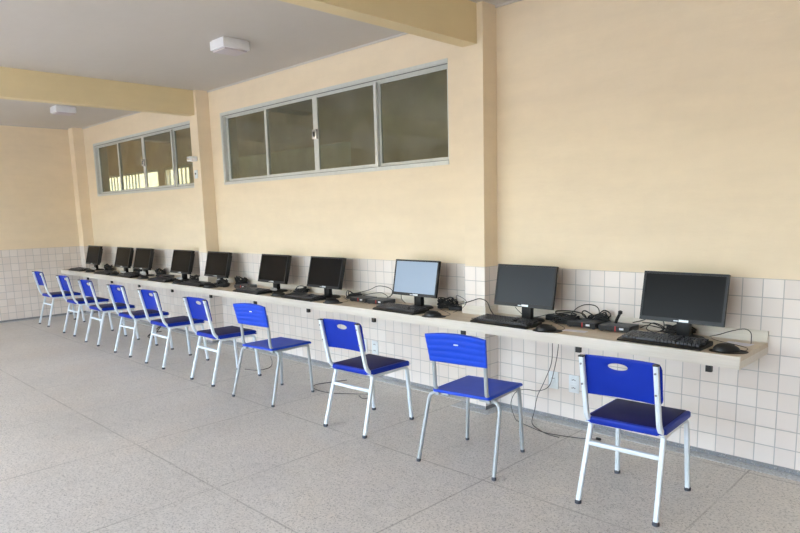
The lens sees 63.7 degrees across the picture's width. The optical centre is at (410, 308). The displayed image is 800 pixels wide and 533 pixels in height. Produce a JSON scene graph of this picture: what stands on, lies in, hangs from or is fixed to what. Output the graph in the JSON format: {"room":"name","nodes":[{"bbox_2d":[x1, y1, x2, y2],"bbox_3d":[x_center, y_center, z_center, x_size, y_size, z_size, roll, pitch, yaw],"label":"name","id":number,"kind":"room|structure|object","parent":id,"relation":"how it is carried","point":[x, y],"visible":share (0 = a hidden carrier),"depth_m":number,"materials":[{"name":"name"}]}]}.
{"room":"computer lab","nodes":[
{"label":"computer lab","id":0,"kind":"room"},
{"bbox_2d":[0,125,79,249],"bbox_3d":[-7.343,-0.870,7.653,0.200,2.888,6.600,7,12,44],"label":"wall","id":1,"kind":"structure","parent":0,"point":[38,207],"depth_m":9.36,"materials":[{"name":"beige paint"}]},
{"bbox_2d":[0,246,85,320],"bbox_3d":[-7.303,-0.063,7.648,0.004,1.000,6.450,7,12,44],"label":"wall tiles","id":2,"kind":"structure","parent":1,"relation":"attached to","point":[20,296],"depth_m":9.43,"materials":[{"name":"white tile"}]},
{"bbox_2d":[68,128,93,245],"bbox_3d":[-4.961,-1.312,9.791,0.180,2.768,0.150,7,12,44],"label":"column","id":3,"kind":"structure","parent":0,"point":[76,137],"depth_m":9.65,"materials":[{"name":"beige paint"}]},
{"bbox_2d":[189,90,218,252],"bbox_3d":[-2.284,-0.991,7.207,0.170,2.768,0.150,7,12,44],"label":"column","id":4,"kind":"structure","parent":0,"point":[200,131],"depth_m":7.08,"materials":[{"name":"beige paint"}]},
{"bbox_2d":[187,156,197,161],"bbox_3d":[-2.393,-1.636,7.040,0.105,0.052,0.078,7,12,44],"label":"wall sensor","id":5,"kind":"object","parent":4,"relation":"attached to","point":[190,158],"visible":1,"depth_m":7.01,"materials":[{"name":"white plastic"}]},
{"bbox_2d":[194,170,197,178],"bbox_3d":[-2.365,-1.477,7.084,0.064,0.090,0.016,7,12,44],"label":"wall switch","id":6,"kind":"object","parent":4,"relation":"attached to","point":[195,171],"visible":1,"depth_m":7.08,"materials":[{"name":"white plastic"}]},
{"bbox_2d":[131,99,312,142],"bbox_3d":[-2.518,-2.644,8.515,20.000,0.340,1.420,7,12,44],"label":"ceiling","id":7,"kind":"structure","parent":0,"point":[304,107],"depth_m":7.90,"materials":[{"name":"white paint"}]},
{"bbox_2d":[0,0,511,128],"bbox_3d":[-2.297,-1.782,2.644,13.810,0.150,6.780,7,12,44],"label":"ceiling","id":8,"kind":"structure","parent":0,"point":[164,43],"depth_m":4.95,"materials":[{"name":"white paint"}]},
{"bbox_2d":[50,105,76,115],"bbox_3d":[-4.173,-2.377,7.730,0.200,0.088,0.230,7,12,44],"label":"ceiling lamp","id":9,"kind":"object","parent":8,"relation":"attached to","point":[56,109],"visible":1,"depth_m":7.67,"materials":[{"name":"white plastic"}]},
{"bbox_2d":[52,112,74,115],"bbox_3d":[-4.172,-2.341,7.736,0.170,0.013,0.200,7,12,44],"label":"diffuser","id":10,"kind":"object","parent":9,"relation":"attached to","point":[54,113],"depth_m":7.71,"materials":[{"name":"white plastic"}]},
{"bbox_2d":[0,67,193,115],"bbox_3d":[-4.580,-1.837,4.759,0.120,0.256,6.600,7,12,44],"label":"ceiling beam","id":11,"kind":"structure","parent":8,"relation":"attached to","point":[15,84],"depth_m":6.21,"materials":[{"name":"beige paint"}]},
{"bbox_2d":[210,36,249,55],"bbox_3d":[-1.409,-2.039,5.013,0.200,0.088,0.230,7,12,44],"label":"ceiling lamp","id":12,"kind":"object","parent":8,"relation":"attached to","point":[225,45],"visible":1,"depth_m":4.96,"materials":[{"name":"white plastic"}]},
{"bbox_2d":[213,47,246,55],"bbox_3d":[-1.408,-2.002,5.019,0.170,0.013,0.200,7,12,44],"label":"diffuser","id":13,"kind":"object","parent":12,"relation":"attached to","point":[232,51],"depth_m":4.98,"materials":[{"name":"white plastic"}]},
{"bbox_2d":[279,0,476,46],"bbox_3d":[-1.804,-1.504,2.079,0.123,0.256,6.600,7,12,44],"label":"ceiling beam","id":14,"kind":"structure","parent":8,"relation":"attached to","point":[454,22],"depth_m":3.88,"materials":[{"name":"beige paint"}]},
{"bbox_2d":[0,312,799,532],"bbox_3d":[-2.288,1.098,3.011,13.810,0.123,6.600,7,12,44],"label":"floor","id":15,"kind":"structure","parent":0,"point":[94,439],"depth_m":3.74,"materials":[{"name":"grey tile"}]},
{"bbox_2d":[32,271,85,326],"bbox_3d":[-4.898,-0.163,8.959,0.406,0.740,0.506,7,12,44],"label":"chair","id":16,"kind":"object","parent":15,"relation":"on","point":[39,279],"visible":0.98,"depth_m":8.87,"materials":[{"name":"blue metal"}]},
{"bbox_2d":[56,275,113,336],"bbox_3d":[-4.144,-0.066,8.191,0.406,0.740,0.506,7,12,44],"label":"chair","id":17,"kind":"object","parent":15,"relation":"on","point":[65,285],"visible":0.94,"depth_m":8.10,"materials":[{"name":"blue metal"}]},
{"bbox_2d":[78,280,139,346],"bbox_3d":[-3.531,0.018,7.529,0.406,0.740,0.506,7,12,44],"label":"chair","id":18,"kind":"object","parent":15,"relation":"on","point":[87,290],"visible":0.94,"depth_m":7.43,"materials":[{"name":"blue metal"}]},
{"bbox_2d":[106,284,173,357],"bbox_3d":[-2.900,0.095,6.906,0.406,0.740,0.506,7,12,43],"label":"chair","id":19,"kind":"object","parent":15,"relation":"on","point":[118,296],"visible":0.99,"depth_m":6.80,"materials":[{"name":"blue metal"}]},
{"bbox_2d":[137,289,208,368],"bbox_3d":[-2.335,0.166,6.343,0.406,0.740,0.506,7,12,44],"label":"chair","id":20,"kind":"object","parent":15,"relation":"on","point":[148,302],"visible":0.98,"depth_m":6.25,"materials":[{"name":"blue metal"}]},
{"bbox_2d":[182,297,261,386],"bbox_3d":[-1.657,0.250,5.669,0.406,0.740,0.506,7,12,44],"label":"chair","id":21,"kind":"object","parent":15,"relation":"on","point":[194,310],"visible":0.99,"depth_m":5.57,"materials":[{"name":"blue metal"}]},
{"bbox_2d":[232,303,313,406],"bbox_3d":[-1.085,0.312,5.091,0.516,0.760,0.484,6,11,39],"label":"chair","id":22,"kind":"object","parent":15,"relation":"on","point":[246,313],"visible":1,"depth_m":4.98,"materials":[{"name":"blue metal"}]},
{"bbox_2d":[314,380,367,398],"bbox_3d":[-0.559,0.664,5.192,0.336,0.006,0.622,-6,10,-27],"label":"cable","id":23,"kind":"object","parent":15,"relation":"on","point":[341,380],"visible":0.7,"depth_m":5.14,"materials":[{"name":"black plastic"}]},
{"bbox_2d":[318,318,413,438],"bbox_3d":[-0.297,0.415,4.338,0.406,0.740,0.506,6,11,41],"label":"chair","id":24,"kind":"object","parent":15,"relation":"on","point":[351,338],"visible":1,"depth_m":4.22,"materials":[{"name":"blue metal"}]},
{"bbox_2d":[416,333,524,480],"bbox_3d":[0.369,0.486,3.685,0.516,0.760,0.484,5,11,36],"label":"chair","id":25,"kind":"object","parent":15,"relation":"on","point":[459,349],"visible":1,"depth_m":3.55,"materials":[{"name":"blue plastic"}]},
{"bbox_2d":[575,354,691,526],"bbox_3d":[1.089,0.564,3.118,0.406,0.740,0.506,6,11,40],"label":"chair","id":26,"kind":"object","parent":15,"relation":"on","point":[642,381],"visible":1,"depth_m":2.99,"materials":[{"name":"blue plastic"}]},
{"bbox_2d":[83,0,799,279],"bbox_3d":[-2.611,-1.119,7.740,21.600,3.120,0.180,7,12,44],"label":"wall","id":27,"kind":"structure","parent":0,"point":[642,136],"depth_m":4.01,"materials":[{"name":"beige paint"}]},
{"bbox_2d":[93,121,193,195],"bbox_3d":[-3.446,-1.890,8.342,3.217,0.751,0.082,7,12,44],"label":"window","id":28,"kind":"structure","parent":27,"relation":"in","point":[96,147],"depth_m":8.33,"materials":[{"name":"grey paint"}]},
{"bbox_2d":[0,0,521,129],"bbox_3d":[-2.358,-1.690,2.592,13.810,0.014,6.600,7,12,44],"label":"trim","id":29,"kind":"structure","parent":27,"relation":"attached to","point":[512,1],"depth_m":5.87,"materials":[{"name":"white paint"}]},
{"bbox_2d":[220,58,448,184],"bbox_3d":[-0.856,-1.580,5.842,3.212,0.751,0.082,7,12,44],"label":"window","id":30,"kind":"structure","parent":27,"relation":"in","point":[376,81],"depth_m":5.67,"materials":[{"name":"grey paint"}]},
{"bbox_2d":[0,311,799,475],"bbox_3d":[-2.289,1.027,3.000,13.810,0.026,6.600,7,12,44],"label":"baseboard","id":31,"kind":"structure","parent":27,"relation":"attached to","point":[787,470],"depth_m":4.28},
{"bbox_2d":[79,246,799,470],"bbox_3d":[-0.056,0.122,5.201,13.810,1.000,0.154,7,12,44],"label":"wall tiles","id":32,"kind":"structure","parent":27,"relation":"attached to","point":[751,412],"depth_m":4.22,"materials":[{"name":"white tile"}]},
{"bbox_2d":[364,339,367,351],"bbox_3d":[-0.412,0.326,5.681,0.074,0.118,0.014,7,12,44],"label":"wall switch","id":33,"kind":"object","parent":32,"relation":"attached to","point":[365,340],"visible":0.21,"depth_m":5.66,"materials":[{"name":"white plastic"}]},
{"bbox_2d":[372,340,377,354],"bbox_3d":[-0.311,0.338,5.585,0.074,0.118,0.012,7,12,44],"label":"wall outlet","id":34,"kind":"object","parent":32,"relation":"attached to","point":[374,343],"visible":1,"depth_m":5.58,"materials":[{"name":"white plastic"}]},
{"bbox_2d":[61,264,768,371],"bbox_3d":[-1.689,-0.182,6.546,9.544,0.164,0.445,7,12,44],"label":"desk","id":35,"kind":"object","parent":32,"relation":"attached to","point":[604,340],"depth_m":4.23,"materials":[{"name":"laminate"}]},
{"bbox_2d":[68,267,89,271],"bbox_3d":[-4.857,-0.579,9.441,0.452,0.038,0.173,7,12,44],"label":"keyboard","id":36,"kind":"object","parent":35,"relation":"on","point":[79,269],"visible":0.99,"depth_m":9.38,"materials":[{"name":"black plastic"}]},
{"bbox_2d":[86,245,103,270],"bbox_3d":[-4.598,-0.741,9.408,0.452,0.356,0.175,7,12,44],"label":"computer monitor","id":37,"kind":"object","parent":35,"relation":"on","point":[94,253],"visible":0.93,"depth_m":9.34,"materials":[{"name":"black plastic"}]},
{"bbox_2d":[94,270,118,274],"bbox_3d":[-4.132,-0.490,8.728,0.452,0.038,0.173,7,12,44],"label":"keyboard","id":38,"kind":"object","parent":35,"relation":"on","point":[103,272],"visible":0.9,"depth_m":8.68,"materials":[{"name":"black plastic"}]},
{"bbox_2d":[104,264,113,269],"bbox_3d":[-4.345,-0.597,9.259,0.132,0.100,0.196,-4,9,-20],"label":"cable tangle","id":39,"kind":"object","parent":35,"relation":"on","point":[106,266],"visible":0.93,"depth_m":9.21,"materials":[{"name":"black plastic"}]},
{"bbox_2d":[114,247,133,273],"bbox_3d":[-3.834,-0.650,8.671,0.452,0.356,0.175,7,12,44],"label":"computer monitor","id":40,"kind":"object","parent":35,"relation":"on","point":[124,255],"visible":0.91,"depth_m":8.61,"materials":[{"name":"black plastic"}]},
{"bbox_2d":[115,272,140,277],"bbox_3d":[-3.599,-0.427,8.220,0.452,0.038,0.173,7,12,44],"label":"keyboard","id":41,"kind":"object","parent":35,"relation":"on","point":[126,275],"visible":0.99,"depth_m":8.14,"materials":[{"name":"black plastic"}]},
{"bbox_2d":[133,269,142,273],"bbox_3d":[-3.618,-0.496,8.544,0.206,0.077,0.125,7,12,44],"label":"cable tangle","id":42,"kind":"object","parent":35,"relation":"on","point":[137,271],"visible":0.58,"depth_m":8.48,"materials":[{"name":"black plastic"}]},
{"bbox_2d":[133,248,154,275],"bbox_3d":[-3.393,-0.597,8.245,0.452,0.356,0.175,7,12,44],"label":"computer monitor","id":43,"kind":"object","parent":35,"relation":"on","point":[143,260],"visible":0.87,"depth_m":8.19,"materials":[{"name":"black plastic"}]},
{"bbox_2d":[155,268,165,275],"bbox_3d":[-3.155,-0.457,8.124,0.213,0.101,0.127,7,12,44],"label":"cable tangle","id":44,"kind":"object","parent":35,"relation":"on","point":[157,271],"visible":0.68,"depth_m":8.09,"materials":[{"name":"black plastic"}]},
{"bbox_2d":[148,276,177,282],"bbox_3d":[-2.914,-0.344,7.552,0.452,0.038,0.173,7,12,44],"label":"keyboard","id":45,"kind":"object","parent":35,"relation":"on","point":[160,278],"visible":0.98,"depth_m":7.47,"materials":[{"name":"black plastic"}]},
{"bbox_2d":[157,274,174,277],"bbox_3d":[-3.016,-0.395,7.917,0.190,0.036,0.144,7,12,44],"label":"computer","id":46,"kind":"object","parent":35,"relation":"on","point":[163,275],"visible":0.57,"depth_m":7.87,"materials":[{"name":"grey plastic"}]},
{"bbox_2d":[170,250,194,280],"bbox_3d":[-2.641,-0.507,7.519,0.452,0.356,0.175,7,12,44],"label":"computer monitor","id":47,"kind":"object","parent":35,"relation":"on","point":[182,260],"visible":0.91,"depth_m":7.46,"materials":[{"name":"black plastic"}]},
{"bbox_2d":[189,275,199,280],"bbox_3d":[-2.476,-0.350,7.372,0.199,0.080,0.124,7,12,44],"label":"cable tangle","id":48,"kind":"object","parent":35,"relation":"on","point":[195,277],"visible":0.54,"depth_m":7.32,"materials":[{"name":"black plastic"}]},
{"bbox_2d":[179,280,212,286],"bbox_3d":[-2.340,-0.275,6.998,0.452,0.038,0.173,7,12,44],"label":"keyboard","id":49,"kind":"object","parent":35,"relation":"on","point":[195,283],"visible":0.98,"depth_m":6.95,"materials":[{"name":"black plastic"}]},
{"bbox_2d":[204,251,231,284],"bbox_3d":[-2.057,-0.437,6.955,0.452,0.356,0.175,7,12,44],"label":"computer monitor","id":50,"kind":"object","parent":35,"relation":"on","point":[218,264],"visible":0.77,"depth_m":6.89,"materials":[{"name":"black plastic"}]},
{"bbox_2d":[216,279,229,286],"bbox_3d":[-1.978,-0.275,6.769,0.207,0.084,0.128,7,12,44],"label":"cable tangle","id":51,"kind":"object","parent":35,"relation":"on","point":[221,282],"visible":0.97,"depth_m":6.71,"materials":[{"name":"black plastic"}]},
{"bbox_2d":[234,276,247,284],"bbox_3d":[-1.795,-0.295,6.808,0.200,0.107,0.130,7,12,44],"label":"cable tangle","id":52,"kind":"object","parent":35,"relation":"on","point":[237,278],"visible":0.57,"depth_m":6.77,"materials":[{"name":"black plastic"}]},
{"bbox_2d":[234,283,256,287],"bbox_3d":[-1.689,-0.228,6.581,0.190,0.036,0.144,5,11,38],"label":"computer","id":53,"kind":"object","parent":35,"relation":"on","point":[245,284],"visible":0.65,"depth_m":6.55,"materials":[{"name":"grey plastic"}]},
{"bbox_2d":[233,286,271,294],"bbox_3d":[-1.530,-0.176,6.202,0.173,0.038,0.452,-9,12,-43],"label":"keyboard","id":54,"kind":"object","parent":35,"relation":"on","point":[249,290],"visible":1,"depth_m":6.13,"materials":[{"name":"black plastic"}]},
{"bbox_2d":[258,254,291,291],"bbox_3d":[-1.293,-0.346,6.218,0.452,0.356,0.175,7,12,44],"label":"computer monitor","id":55,"kind":"object","parent":35,"relation":"on","point":[274,268],"visible":0.82,"depth_m":6.17,"materials":[{"name":"black plastic"}]},
{"bbox_2d":[293,285,309,292],"bbox_3d":[-1.033,-0.184,6.077,0.205,0.059,0.120,7,12,44],"label":"cable tangle","id":56,"kind":"object","parent":35,"relation":"on","point":[304,289],"visible":0.98,"depth_m":6.03,"materials":[{"name":"black plastic"}]},
{"bbox_2d":[281,292,325,301],"bbox_3d":[-0.942,-0.106,5.635,0.173,0.038,0.452,-9,12,-43],"label":"keyboard","id":57,"kind":"object","parent":35,"relation":"on","point":[308,297],"visible":1,"depth_m":5.57,"materials":[{"name":"black plastic"}]},
{"bbox_2d":[307,256,345,298],"bbox_3d":[-0.723,-0.277,5.668,0.452,0.356,0.175,7,12,44],"label":"computer monitor","id":58,"kind":"object","parent":35,"relation":"on","point":[327,273],"visible":0.95,"depth_m":5.62,"materials":[{"name":"black plastic"}]},
{"bbox_2d":[346,290,362,298],"bbox_3d":[-0.486,-0.120,5.550,0.192,0.064,0.121,4,10,31],"label":"cable tangle","id":59,"kind":"object","parent":35,"relation":"on","point":[352,294],"visible":0.59,"depth_m":5.52,"materials":[{"name":"black plastic"}]},
{"bbox_2d":[350,295,376,302],"bbox_3d":[-0.396,-0.081,5.381,0.190,0.036,0.144,7,12,44],"label":"computer","id":60,"kind":"object","parent":35,"relation":"on","point":[361,298],"visible":0.86,"depth_m":5.34,"materials":[{"name":"grey plastic"}]},
{"bbox_2d":[367,297,394,303],"bbox_3d":[-0.242,-0.060,5.218,0.190,0.036,0.144,6,11,41],"label":"computer","id":61,"kind":"object","parent":35,"relation":"on","point":[378,300],"visible":0.85,"depth_m":5.18,"materials":[{"name":"grey plastic"}]},
{"bbox_2d":[351,286,391,297],"bbox_3d":[-0.330,-0.150,5.409,0.486,0.091,0.060,6,12,43],"label":"cable","id":62,"kind":"object","parent":61,"relation":"on","point":[375,286],"visible":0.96,"depth_m":5.41,"materials":[{"name":"black plastic"}]},
{"bbox_2d":[373,303,428,314],"bbox_3d":[-0.079,-0.001,4.794,0.173,0.038,0.452,-9,12,-42],"label":"keyboard","id":63,"kind":"object","parent":35,"relation":"on","point":[389,307],"visible":1,"depth_m":4.74,"materials":[{"name":"black plastic"}]},
{"bbox_2d":[392,259,440,308],"bbox_3d":[0.069,-0.188,4.902,0.452,0.367,0.175,7,12,44],"label":"computer monitor","id":64,"kind":"object","parent":35,"relation":"on","point":[419,279],"visible":0.91,"depth_m":4.86,"materials":[{"name":"black plastic"}]},
{"bbox_2d":[422,315,445,317],"bbox_3d":[0.161,0.053,4.505,0.180,0.003,0.122,2,9,24],"label":"mouse pad","id":65,"kind":"object","parent":35,"relation":"on","point":[422,315],"visible":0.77,"depth_m":4.47,"materials":[{"name":"black plastic"}]},
{"bbox_2d":[424,310,441,316],"bbox_3d":[0.155,0.032,4.513,0.128,0.037,0.072,1,9,14],"label":"computer mouse","id":66,"kind":"object","parent":65,"relation":"on","point":[431,313],"visible":1,"depth_m":4.49,"materials":[{"name":"black plastic"}]},
{"bbox_2d":[437,297,456,308],"bbox_3d":[0.276,-0.044,4.835,0.194,0.091,0.102,7,12,44],"label":"cable tangle","id":67,"kind":"object","parent":35,"relation":"on","point":[442,303],"visible":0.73,"depth_m":4.80,"materials":[{"name":"black plastic"}]},
{"bbox_2d":[449,306,461,310],"bbox_3d":[0.344,-0.002,4.755,0.120,0.030,0.056,4,10,32],"label":"power adapter","id":68,"kind":"object","parent":35,"relation":"on","point":[454,308],"visible":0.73,"depth_m":4.74,"materials":[{"name":"black plastic"}]},
{"bbox_2d":[453,295,466,312],"bbox_3d":[0.323,-0.038,4.653,0.070,0.121,0.237,-5,9,-20],"label":"cable","id":69,"kind":"object","parent":35,"relation":"on","point":[456,295],"visible":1,"depth_m":4.61,"materials":[{"name":"black plastic"}]},
{"bbox_2d":[455,298,493,314],"bbox_3d":[0.434,-0.021,4.520,0.050,0.114,0.480,-7,10,-31],"label":"cable","id":70,"kind":"object","parent":35,"relation":"on","point":[477,298],"visible":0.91,"depth_m":4.47,"materials":[{"name":"black plastic"}]},
{"bbox_2d":[470,314,541,329],"bbox_3d":[0.606,0.080,4.141,0.173,0.038,0.452,-9,12,-43],"label":"keyboard","id":71,"kind":"object","parent":35,"relation":"on","point":[498,320],"visible":1,"depth_m":4.09,"materials":[{"name":"black plastic"}]},
{"bbox_2d":[494,264,558,321],"bbox_3d":[0.773,-0.104,4.222,0.452,0.367,0.175,7,12,44],"label":"computer monitor","id":72,"kind":"object","parent":35,"relation":"on","point":[528,287],"visible":0.91,"depth_m":4.18,"materials":[{"name":"black plastic"}]},
{"bbox_2d":[532,343,558,437],"bbox_3d":[0.862,0.455,4.153,0.138,0.661,0.381,-1,9,4],"label":"cable","id":73,"kind":"object","parent":35,"relation":"hanging from","point":[552,343],"visible":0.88,"depth_m":4.27,"materials":[{"name":"black plastic"}]},
{"bbox_2d":[533,329,561,332],"bbox_3d":[0.821,0.133,3.868,0.180,0.003,0.122,2,9,24],"label":"mouse pad","id":74,"kind":"object","parent":35,"relation":"on","point":[556,331],"visible":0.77,"depth_m":3.83,"materials":[{"name":"black plastic"}]},
{"bbox_2d":[535,324,556,330],"bbox_3d":[0.814,0.111,3.876,0.128,0.037,0.072,0,9,9],"label":"computer mouse","id":75,"kind":"object","parent":74,"relation":"on","point":[542,327],"visible":1,"depth_m":3.85,"materials":[{"name":"black plastic"}]},
{"bbox_2d":[511,344,595,439],"bbox_3d":[0.891,0.452,4.165,0.704,0.660,0.225,7,12,44],"label":"cable","id":76,"kind":"object","parent":35,"relation":"hanging from","point":[558,344],"visible":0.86,"depth_m":4.24,"materials":[{"name":"plastic"}]},
{"bbox_2d":[552,314,579,323],"bbox_3d":[0.997,0.064,4.093,0.199,0.056,0.122,4,10,31],"label":"cable tangle","id":77,"kind":"object","parent":35,"relation":"on","point":[563,320],"visible":0.7,"depth_m":4.07,"materials":[{"name":"black plastic"}]},
{"bbox_2d":[555,310,586,317],"bbox_3d":[1.029,0.033,4.135,0.239,0.028,0.084,7,12,44],"label":"cable","id":78,"kind":"object","parent":35,"relation":"on","point":[569,311],"visible":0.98,"depth_m":4.17,"materials":[{"name":"black plastic"}]},
{"bbox_2d":[562,329,587,332],"bbox_3d":[0.982,0.133,3.843,0.140,0.001,0.060,5,11,38],"label":"paper sheet","id":79,"kind":"object","parent":35,"relation":"on","point":[570,330],"visible":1,"depth_m":3.85,"materials":[{"name":"white paper"}]},
{"bbox_2d":[570,304,599,314],"bbox_3d":[1.105,0.017,4.094,0.214,0.093,0.030,7,12,44],"label":"cable","id":80,"kind":"object","parent":35,"relation":"on","point":[584,304],"visible":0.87,"depth_m":4.09,"materials":[{"name":"black plastic"}]},
{"bbox_2d":[567,318,605,328],"bbox_3d":[1.084,0.092,3.980,0.190,0.036,0.144,7,12,44],"label":"computer","id":81,"kind":"object","parent":35,"relation":"on","point":[582,322],"visible":0.83,"depth_m":3.94,"materials":[{"name":"grey plastic"}]},
{"bbox_2d":[581,310,610,321],"bbox_3d":[1.158,0.054,4.013,0.204,0.096,0.060,7,12,44],"label":"cable tangle","id":82,"kind":"object","parent":35,"relation":"on","point":[599,315],"visible":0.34,"depth_m":3.98,"materials":[{"name":"black plastic"}]},
{"bbox_2d":[598,321,638,332],"bbox_3d":[1.234,0.112,3.828,0.190,0.036,0.144,6,11,42],"label":"computer","id":83,"kind":"object","parent":35,"relation":"on","point":[608,326],"visible":0.83,"depth_m":3.79,"materials":[{"name":"grey plastic"}]},
{"bbox_2d":[614,310,622,322],"bbox_3d":[1.240,0.051,3.849,0.050,0.082,0.026,7,12,44],"label":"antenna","id":84,"kind":"object","parent":83,"relation":"on","point":[620,312],"visible":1,"depth_m":3.84,"materials":[{"name":"black plastic"}]},
{"bbox_2d":[640,322,665,329],"bbox_3d":[1.407,0.107,3.744,0.186,0.046,0.096,7,12,44],"label":"cable","id":85,"kind":"object","parent":35,"relation":"on","point":[642,322],"visible":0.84,"depth_m":3.76,"materials":[{"name":"black plastic"}]},
{"bbox_2d":[633,319,675,332],"bbox_3d":[1.417,0.092,3.729,0.070,0.084,0.276,-8,11,-39],"label":"cable","id":86,"kind":"object","parent":35,"relation":"on","point":[644,319],"visible":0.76,"depth_m":3.73,"materials":[{"name":"black plastic"}]},
{"bbox_2d":[617,330,712,350],"bbox_3d":[1.351,0.166,3.442,0.173,0.038,0.452,-10,12,-44],"label":"keyboard","id":87,"kind":"object","parent":35,"relation":"on","point":[643,337],"visible":1,"depth_m":3.40,"materials":[{"name":"black plastic"}]},
{"bbox_2d":[660,324,696,333],"bbox_3d":[1.514,0.118,3.648,0.094,0.057,0.204,-8,11,-39],"label":"cable tangle","id":88,"kind":"object","parent":35,"relation":"on","point":[670,329],"visible":0.45,"depth_m":3.65,"materials":[{"name":"black plastic"}]},
{"bbox_2d":[639,271,730,338],"bbox_3d":[1.502,-0.016,3.518,0.452,0.367,0.175,7,12,44],"label":"computer monitor","id":89,"kind":"object","parent":35,"relation":"on","point":[684,299],"visible":0.85,"depth_m":3.47,"materials":[{"name":"black plastic"}]},
{"bbox_2d":[709,349,748,353],"bbox_3d":[1.583,0.212,3.208,0.180,0.003,0.122,2,9,24],"label":"mouse pad","id":90,"kind":"object","parent":35,"relation":"on","point":[711,350],"visible":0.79,"depth_m":3.17,"materials":[{"name":"black plastic"}]},
{"bbox_2d":[712,343,739,351],"bbox_3d":[1.577,0.191,3.216,0.128,0.037,0.072,1,9,16],"label":"computer mouse","id":91,"kind":"object","parent":90,"relation":"on","point":[721,347],"visible":1,"depth_m":3.19,"materials":[{"name":"black plastic"}]},
{"bbox_2d":[712,338,747,350],"bbox_3d":[1.669,0.183,3.357,0.070,0.008,0.341,-1,9,2],"label":"cable","id":92,"kind":"object","parent":35,"relation":"on","point":[712,338],"visible":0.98,"depth_m":3.34,"materials":[{"name":"black plastic"}]},
{"bbox_2d":[710,329,751,342],"bbox_3d":[1.699,0.141,3.420,0.201,0.068,0.065,3,10,29],"label":"cable","id":93,"kind":"object","parent":35,"relation":"on","point":[737,329],"visible":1,"depth_m":3.43,"materials":[{"name":"black plastic"}]},
{"bbox_2d":[727,341,753,346],"bbox_3d":[1.720,0.184,3.378,0.070,0.001,0.130,-8,11,-39],"label":"paper sheet","id":94,"kind":"object","parent":35,"relation":"on","point":[731,342],"visible":0.93,"depth_m":3.38,"materials":[{"name":"white paper"}]},
{"bbox_3d":[-0.646,-0.048,5.318,0.180,0.003,0.122,2,9,24],"label":"mouse pad","id":95,"kind":"object","parent":35,"relation":"on","visible":0},
{"bbox_2d":[324,298,339,302],"bbox_3d":[-0.652,-0.070,5.326,0.128,0.037,0.072,-1,9,4],"label":"computer mouse","id":96,"kind":"object","parent":95,"relation":"on","point":[328,300],"visible":1,"depth_m":5.30,"materials":[{"name":"black plastic"}]},
{"bbox_3d":[-2.097,-0.224,6.733,0.180,0.003,0.122,2,9,24],"label":"mouse pad","id":97,"kind":"object","parent":35,"relation":"on","visible":0},
{"bbox_2d":[204,283,215,286],"bbox_3d":[-2.104,-0.246,6.742,0.128,0.037,0.072,-2,9,-6],"label":"computer mouse","id":98,"kind":"object","parent":97,"relation":"on","point":[208,284],"visible":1,"depth_m":6.72,"materials":[{"name":"black plastic"}]},
{"bbox_3d":[-1.202,-0.119,5.882,0.180,0.003,0.122,2,9,24],"label":"mouse pad","id":99,"kind":"object","parent":35,"relation":"on","visible":0},
{"bbox_2d":[272,291,284,295],"bbox_3d":[-1.208,-0.141,5.891,0.128,0.037,0.072,-1,9,4],"label":"computer mouse","id":100,"kind":"object","parent":99,"relation":"on","point":[276,293],"visible":0.95,"depth_m":5.87,"materials":[{"name":"black plastic"}]},
{"bbox_2d":[549,371,558,388],"bbox_3d":[0.964,0.483,4.352,0.074,0.118,0.014,7,12,44],"label":"wall outlet","id":101,"kind":"object","parent":32,"relation":"attached to","point":[554,384],"visible":0.92,"depth_m":4.34,"materials":[{"name":"white plastic"}]},
{"bbox_2d":[569,375,578,393],"bbox_3d":[1.076,0.498,4.245,0.074,0.118,0.012,7,12,44],"label":"wall outlet","id":102,"kind":"object","parent":32,"relation":"attached to","point":[573,380],"visible":1,"depth_m":4.24,"materials":[{"name":"white plastic"}]},
{"bbox_2d":[571,377,576,382],"bbox_3d":[1.072,0.472,4.239,0.044,0.034,0.002,7,12,44],"label":"socket","id":103,"kind":"object","parent":102,"relation":"attached to","point":[573,379],"depth_m":4.24,"materials":[{"name":"white plastic"}]},
{"bbox_2d":[571,385,576,390],"bbox_3d":[1.073,0.525,4.247,0.044,0.034,0.002,7,12,44],"label":"socket","id":104,"kind":"object","parent":102,"relation":"attached to","point":[573,387],"depth_m":4.24,"materials":[{"name":"white plastic"}]},
{"bbox_2d":[462,1,497,266],"bbox_3d":[0.492,-0.658,4.526,0.173,2.768,0.150,7,12,44],"label":"column","id":105,"kind":"structure","parent":0,"point":[479,59],"depth_m":4.40,"materials":[{"name":"beige paint"}]},
{"label":"outside","id":106,"kind":"structure","parent":0,"visible":0},
{"bbox_2d":[107,70,447,185],"bbox_3d":[-2.556,-1.288,8.789,20.200,3.100,1.420,7,12,44],"label":"wall","id":107,"kind":"structure","parent":106,"point":[414,109],"depth_m":7.57,"materials":[{"name":"beige paint"}]},
{"bbox_2d":[109,165,190,190],"bbox_3d":[-4.919,-1.977,11.855,3.850,1.070,0.030,7,12,44],"label":"railing","id":108,"kind":"object","parent":107,"relation":"in","point":[182,166],"visible":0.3,"depth_m":11.86,"materials":[{"name":"white metal"}]},
{"bbox_2d":[239,141,350,177],"bbox_3d":[-1.626,-1.587,8.703,2.700,1.070,0.050,7,12,44],"label":"window","id":109,"kind":"structure","parent":107,"relation":"in","point":[337,155],"depth_m":8.48,"materials":[{"name":"paint"}]},
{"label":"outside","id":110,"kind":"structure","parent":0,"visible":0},
{"bbox_3d":[-6.806,2.098,-1.842,55.000,0.170,60.000,7,12,44],"label":"ground","id":111,"kind":"structure","parent":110,"visible":0},
{"bbox_2d":[110,167,189,190],"bbox_3d":[-4.117,-2.353,14.120,24.000,3.700,0.200,7,12,44],"label":"wall","id":112,"kind":"structure","parent":111,"relation":"on","point":[152,177],"depth_m":16.28,"materials":[{"name":"beige paint"}]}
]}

